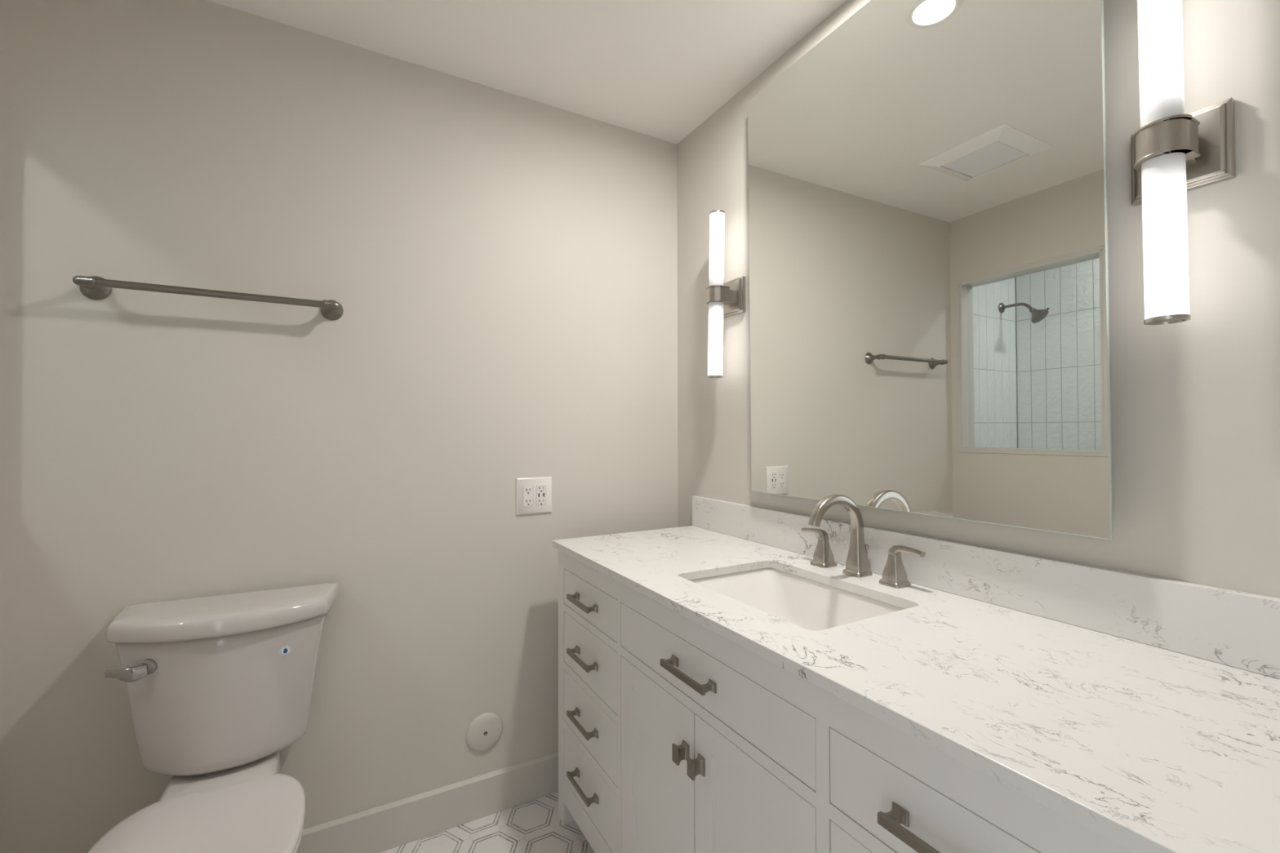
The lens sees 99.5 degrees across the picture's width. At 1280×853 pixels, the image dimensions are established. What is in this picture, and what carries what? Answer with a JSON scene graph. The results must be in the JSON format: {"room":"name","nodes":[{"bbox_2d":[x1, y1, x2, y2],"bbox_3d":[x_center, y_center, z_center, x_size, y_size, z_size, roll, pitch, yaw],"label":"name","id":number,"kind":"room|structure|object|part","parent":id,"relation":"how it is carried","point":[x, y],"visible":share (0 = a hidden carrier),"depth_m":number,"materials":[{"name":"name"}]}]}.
{"room":"bathroom","nodes":[
{"label":"bathroom","id":0,"kind":"room"},
{"bbox_2d":[0,0,678,852],"bbox_3d":[-0.993,0.068,1.615,2.800,2.435,0.120,0,-1,-29],"label":"wall","id":1,"kind":"structure","parent":0,"point":[501,266],"depth_m":1.57,"materials":[{"name":"beige paint"}]},
{"bbox_2d":[72,275,343,319],"bbox_3d":[-1.110,-0.344,1.436,0.570,0.059,0.085,0,-1,-29],"label":"towel bar","id":2,"kind":"object","parent":1,"relation":"attached to","point":[94,287],"visible":1,"depth_m":1.38,"materials":[{"name":"grey metal"}]},
{"bbox_3d":[-1.338,-0.345,1.320,0.059,0.059,0.066,0,-1,-29],"label":"post","id":3,"kind":"part","parent":2,"relation":"part of","materials":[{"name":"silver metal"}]},
{"bbox_3d":[-1.096,-0.344,1.410,0.470,0.019,0.019,0,-1,-29],"label":"rod","id":4,"kind":"part","parent":2,"relation":"part of","materials":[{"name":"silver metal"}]},
{"bbox_3d":[-0.892,-0.343,1.570,0.059,0.059,0.066,0,-1,-29],"label":"post","id":5,"kind":"part","parent":2,"relation":"part of","materials":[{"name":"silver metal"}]},
{"bbox_2d":[296,751,558,852],"bbox_3d":[-0.670,1.220,1.706,1.900,0.131,0.015,0,-1,-29],"label":"baseboard","id":6,"kind":"structure","parent":1,"relation":"attached to","point":[384,828],"depth_m":1.71,"materials":[{"name":"paint"}]},
{"bbox_2d":[466,712,502,751],"bbox_3d":[-0.513,1.015,1.797,0.121,0.121,0.014,0,-1,-29],"label":"cover","id":7,"kind":"object","parent":1,"relation":"attached to","point":[486,730],"visible":1,"depth_m":1.79,"materials":[{"name":"paint"}]},
{"bbox_2d":[515,476,551,515],"bbox_3d":[-0.368,0.241,1.890,0.129,0.127,0.008,0,-1,-29],"label":"wall outlet","id":8,"kind":"object","parent":1,"relation":"attached to","point":[533,495],"visible":1,"depth_m":1.89,"materials":[{"name":"white plastic"}]},
{"bbox_2d":[523,485,533,506],"bbox_3d":[-0.387,0.241,1.876,0.034,0.069,0.002,0,-1,-29],"label":"receptacle","id":9,"kind":"object","parent":8,"relation":"attached to","point":[527,490],"depth_m":1.88,"materials":[{"name":"white plastic"}]},
{"bbox_2d":[536,484,546,506],"bbox_3d":[-0.346,0.242,1.900,0.035,0.070,0.001,0,-1,-29],"label":"receptacle","id":10,"kind":"object","parent":8,"relation":"attached to","point":[540,489],"depth_m":1.90,"materials":[{"name":"white plastic"}]},
{"bbox_2d":[380,791,594,852],"bbox_3d":[-0.289,1.322,0.351,2.800,0.100,2.990,0,-1,-29],"label":"floor","id":11,"kind":"structure","parent":0,"point":[534,826],"depth_m":1.70,"materials":[{"name":"tile"}]},
{"bbox_2d":[87,582,340,852],"bbox_3d":[-0.924,0.863,1.172,0.483,0.835,0.706,0,-1,-29],"label":"toilet","id":12,"kind":"object","parent":11,"relation":"on","point":[217,686],"visible":1,"depth_m":1.28,"materials":[{"name":"grey ceramic"}]},
{"bbox_3d":[-1.161,0.562,1.227,0.078,0.035,0.017,0,-1,-25],"label":"lever blade","id":13,"kind":"part","parent":12,"relation":"part of","materials":[{"name":"silver metal"}]},
{"bbox_3d":[-1.133,0.553,1.250,0.035,0.035,0.012,0,-1,-3],"label":"flush lever","id":14,"kind":"part","parent":12,"relation":"part of","materials":[{"name":"silver metal"}]},
{"bbox_3d":[-0.890,0.855,1.077,0.378,0.018,0.507,0,-1,-29],"label":"seat lid","id":15,"kind":"part","parent":12,"relation":"part of","materials":[{"name":"grey plastic"}]},
{"bbox_3d":[-1.043,0.666,1.379,0.432,0.339,0.210,0,-1,-29],"label":"tank","id":16,"kind":"part","parent":12,"relation":"part of","materials":[{"name":"grey ceramic"}]},
{"bbox_3d":[-1.038,0.472,1.379,0.483,0.048,0.241,0,-1,-29],"label":"tank lid","id":17,"kind":"part","parent":12,"relation":"part of","materials":[{"name":"grey ceramic"}]},
{"bbox_3d":[-0.890,0.872,1.077,0.376,0.014,0.505,0,-1,-29],"label":"seat","id":18,"kind":"part","parent":12,"relation":"part of","materials":[{"name":"white ceramic"}]},
{"bbox_2d":[558,550,1132,852],"bbox_3d":[0.340,0.835,1.238,0.589,0.888,1.567,0,-1,-29],"label":"vanity cabinet","id":19,"kind":"object","parent":11,"relation":"on","point":[675,735],"visible":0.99,"depth_m":1.03,"materials":[{"name":"paint"}]},
{"bbox_3d":[-0.236,1.249,1.781,0.050,0.073,0.050,0,-1,-29],"label":"leg","id":20,"kind":"part","parent":19,"relation":"part of","materials":[{"name":"paint"}]},
{"bbox_3d":[-0.170,1.049,1.578,0.033,0.020,0.157,0,-1,-29],"label":"drawer pull","id":21,"kind":"part","parent":19,"relation":"part of","materials":[{"name":"grey metal"}]},
{"bbox_3d":[-0.170,0.866,1.580,0.033,0.020,0.157,0,-1,-29],"label":"drawer pull","id":22,"kind":"part","parent":19,"relation":"part of","materials":[{"name":"grey metal"}]},
{"bbox_3d":[-0.170,0.679,1.581,0.033,0.020,0.157,0,-1,-29],"label":"drawer pull","id":23,"kind":"part","parent":19,"relation":"part of","materials":[{"name":"grey metal"}]},
{"bbox_3d":[-0.171,0.515,1.583,0.033,0.020,0.157,0,-1,-29],"label":"drawer pull","id":24,"kind":"part","parent":19,"relation":"part of","materials":[{"name":"grey metal"}]},
{"bbox_3d":[-0.145,0.676,1.589,0.018,0.161,0.380,0,-1,-29],"label":"drawer","id":25,"kind":"part","parent":19,"relation":"part of","materials":[{"name":"paint"}]},
{"bbox_3d":[-0.145,0.513,1.591,0.018,0.111,0.380,0,-1,-29],"label":"drawer","id":26,"kind":"part","parent":19,"relation":"part of","materials":[{"name":"paint"}]},
{"bbox_3d":[-0.144,1.052,1.585,0.018,0.161,0.380,0,-1,-29],"label":"drawer","id":27,"kind":"part","parent":19,"relation":"part of","materials":[{"name":"paint"}]},
{"bbox_3d":[-0.144,0.864,1.587,0.018,0.161,0.380,0,-1,-29],"label":"drawer","id":28,"kind":"part","parent":19,"relation":"part of","materials":[{"name":"paint"}]},
{"bbox_3d":[0.039,0.860,1.260,0.018,0.538,0.325,0,-1,-29],"label":"door","id":29,"kind":"part","parent":19,"relation":"part of","materials":[{"name":"paint"}]},
{"bbox_3d":[0.085,0.681,1.131,0.029,0.036,0.022,0,-1,-29],"label":"door knob","id":30,"kind":"part","parent":19,"relation":"part of","materials":[{"name":"grey metal"}]},
{"bbox_3d":[0.095,0.507,1.109,0.033,0.020,0.157,0,-1,-29],"label":"drawer pull","id":31,"kind":"part","parent":19,"relation":"part of","materials":[{"name":"grey metal"}]},
{"bbox_3d":[0.111,0.680,1.083,0.029,0.036,0.022,0,-1,-29],"label":"door knob","id":32,"kind":"part","parent":19,"relation":"part of","materials":[{"name":"grey metal"}]},
{"bbox_3d":[0.118,0.508,1.121,0.018,0.111,0.651,0,-1,-29],"label":"drawer","id":33,"kind":"part","parent":19,"relation":"part of","materials":[{"name":"paint"}]},
{"bbox_3d":[0.199,0.857,0.974,0.018,0.538,0.321,0,-1,-29],"label":"door","id":34,"kind":"part","parent":19,"relation":"part of","materials":[{"name":"paint"}]},
{"bbox_3d":[0.384,0.665,0.645,0.018,0.161,0.380,0,-1,-29],"label":"drawer","id":35,"kind":"part","parent":19,"relation":"part of","materials":[{"name":"paint"}]},
{"bbox_3d":[0.358,0.504,0.639,0.033,0.020,0.157,0,-1,-29],"label":"drawer pull","id":36,"kind":"part","parent":19,"relation":"part of","materials":[{"name":"grey metal"}]},
{"bbox_2d":[552,525,1279,852],"bbox_3d":[0.350,0.380,1.240,0.579,0.021,1.587,0,-1,-29],"label":"countertop","id":37,"kind":"structure","parent":19,"relation":"on","point":[1144,748],"depth_m":0.74,"materials":[{"name":"white stone"}]},
{"bbox_2d":[689,567,904,631],"bbox_3d":[0.336,0.463,1.240,0.361,0.144,0.496,0,-1,-29],"label":"sink","id":38,"kind":"object","parent":37,"relation":"in","point":[803,602],"visible":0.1,"depth_m":1.41,"materials":[{"name":"white ceramic"}]},
{"bbox_2d":[801,493,924,588],"bbox_3d":[0.489,0.268,1.329,0.201,0.204,0.354,0,-1,-29],"label":"faucet","id":39,"kind":"object","parent":37,"relation":"on","point":[857,565],"visible":1,"depth_m":1.34,"materials":[{"name":"silver metal"}]},
{"bbox_3d":[0.476,0.289,1.477,0.022,0.023,0.081,0,-1,-29],"label":"lever","id":40,"kind":"part","parent":39,"relation":"part of","materials":[{"name":"silver metal"}]},
{"bbox_3d":[0.491,0.336,1.450,0.052,0.070,0.052,0,-1,-29],"label":"handle","id":41,"kind":"part","parent":39,"relation":"part of","materials":[{"name":"silver metal"}]},
{"bbox_3d":[0.485,0.268,1.324,0.189,0.204,0.054,0,-1,-29],"label":"spout","id":42,"kind":"part","parent":39,"relation":"part of","materials":[{"name":"silver metal"}]},
{"bbox_3d":[0.574,0.334,1.372,0.010,0.072,0.010,0,-1,-29],"label":"lift rod","id":43,"kind":"part","parent":39,"relation":"part of","materials":[{"name":"silver metal"}]},
{"bbox_3d":[0.595,0.334,1.265,0.052,0.070,0.052,0,-1,-29],"label":"handle","id":44,"kind":"part","parent":39,"relation":"part of","materials":[{"name":"silver metal"}]},
{"bbox_3d":[0.609,0.287,1.239,0.022,0.023,0.081,0,-1,-29],"label":"lever","id":45,"kind":"part","parent":39,"relation":"part of","materials":[{"name":"silver metal"}]},
{"bbox_3d":[0.384,0.503,0.647,0.018,0.111,0.380,0,-1,-29],"label":"drawer","id":46,"kind":"part","parent":19,"relation":"part of","materials":[{"name":"paint"}]},
{"bbox_2d":[208,0,847,144],"bbox_3d":[-0.295,-1.213,0.376,2.800,0.100,2.990,0,-1,-29],"label":"ceiling","id":47,"kind":"structure","parent":0,"point":[656,68],"depth_m":1.62,"materials":[{"name":"paint"}]},
{"bbox_2d":[676,0,1279,598],"bbox_3d":[0.877,0.058,1.018,0.120,2.435,2.750,0,-1,-29],"label":"wall","id":48,"kind":"structure","parent":0,"point":[1195,402],"depth_m":0.90,"materials":[{"name":"beige paint"}]},
{"bbox_2d":[706,209,745,377],"bbox_3d":[0.278,-0.446,1.853,0.111,0.560,0.121,0,-1,-29],"label":"wall sconce","id":49,"kind":"object","parent":48,"relation":"attached to","point":[726,300],"visible":1,"depth_m":1.82,"materials":[{"name":"white glass"}]},
{"bbox_3d":[0.296,-0.446,1.863,0.033,0.046,0.051,0,-1,-29],"label":"arm","id":50,"kind":"part","parent":49,"relation":"part of","materials":[{"name":"silver metal"}]},
{"bbox_3d":[0.318,-0.446,1.875,0.020,0.121,0.121,0,-1,-29],"label":"plate","id":51,"kind":"part","parent":49,"relation":"part of","materials":[{"name":"silver metal"}]},
{"bbox_2d":[747,0,1112,540],"bbox_3d":[0.593,-0.430,1.348,0.038,1.260,0.929,0,-1,-29],"label":"vanity mirror","id":52,"kind":"object","parent":48,"relation":"attached to","point":[928,219],"visible":1,"depth_m":1.19,"materials":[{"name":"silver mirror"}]},
{"bbox_2d":[692,495,1279,679],"bbox_3d":[0.595,0.314,1.377,0.020,0.112,1.587,0,-1,-29],"label":"backsplash","id":53,"kind":"structure","parent":48,"relation":"attached to","point":[1238,629],"depth_m":1.01,"materials":[{"name":"white stone"}]},
{"bbox_2d":[1131,0,1235,324],"bbox_3d":[0.836,-0.442,0.858,0.111,0.560,0.121,0,-1,-29],"label":"wall sconce","id":54,"kind":"object","parent":48,"relation":"attached to","point":[1175,153],"visible":1,"depth_m":0.83,"materials":[{"name":"white glass"}]},
{"bbox_3d":[0.876,-0.442,0.880,0.020,0.121,0.121,0,-1,-29],"label":"plate","id":55,"kind":"part","parent":54,"relation":"part of","materials":[{"name":"silver metal"}]},
{"bbox_3d":[0.854,-0.442,0.868,0.033,0.046,0.051,0,-1,-29],"label":"arm","id":56,"kind":"part","parent":54,"relation":"part of","materials":[{"name":"silver metal"}]}
]}

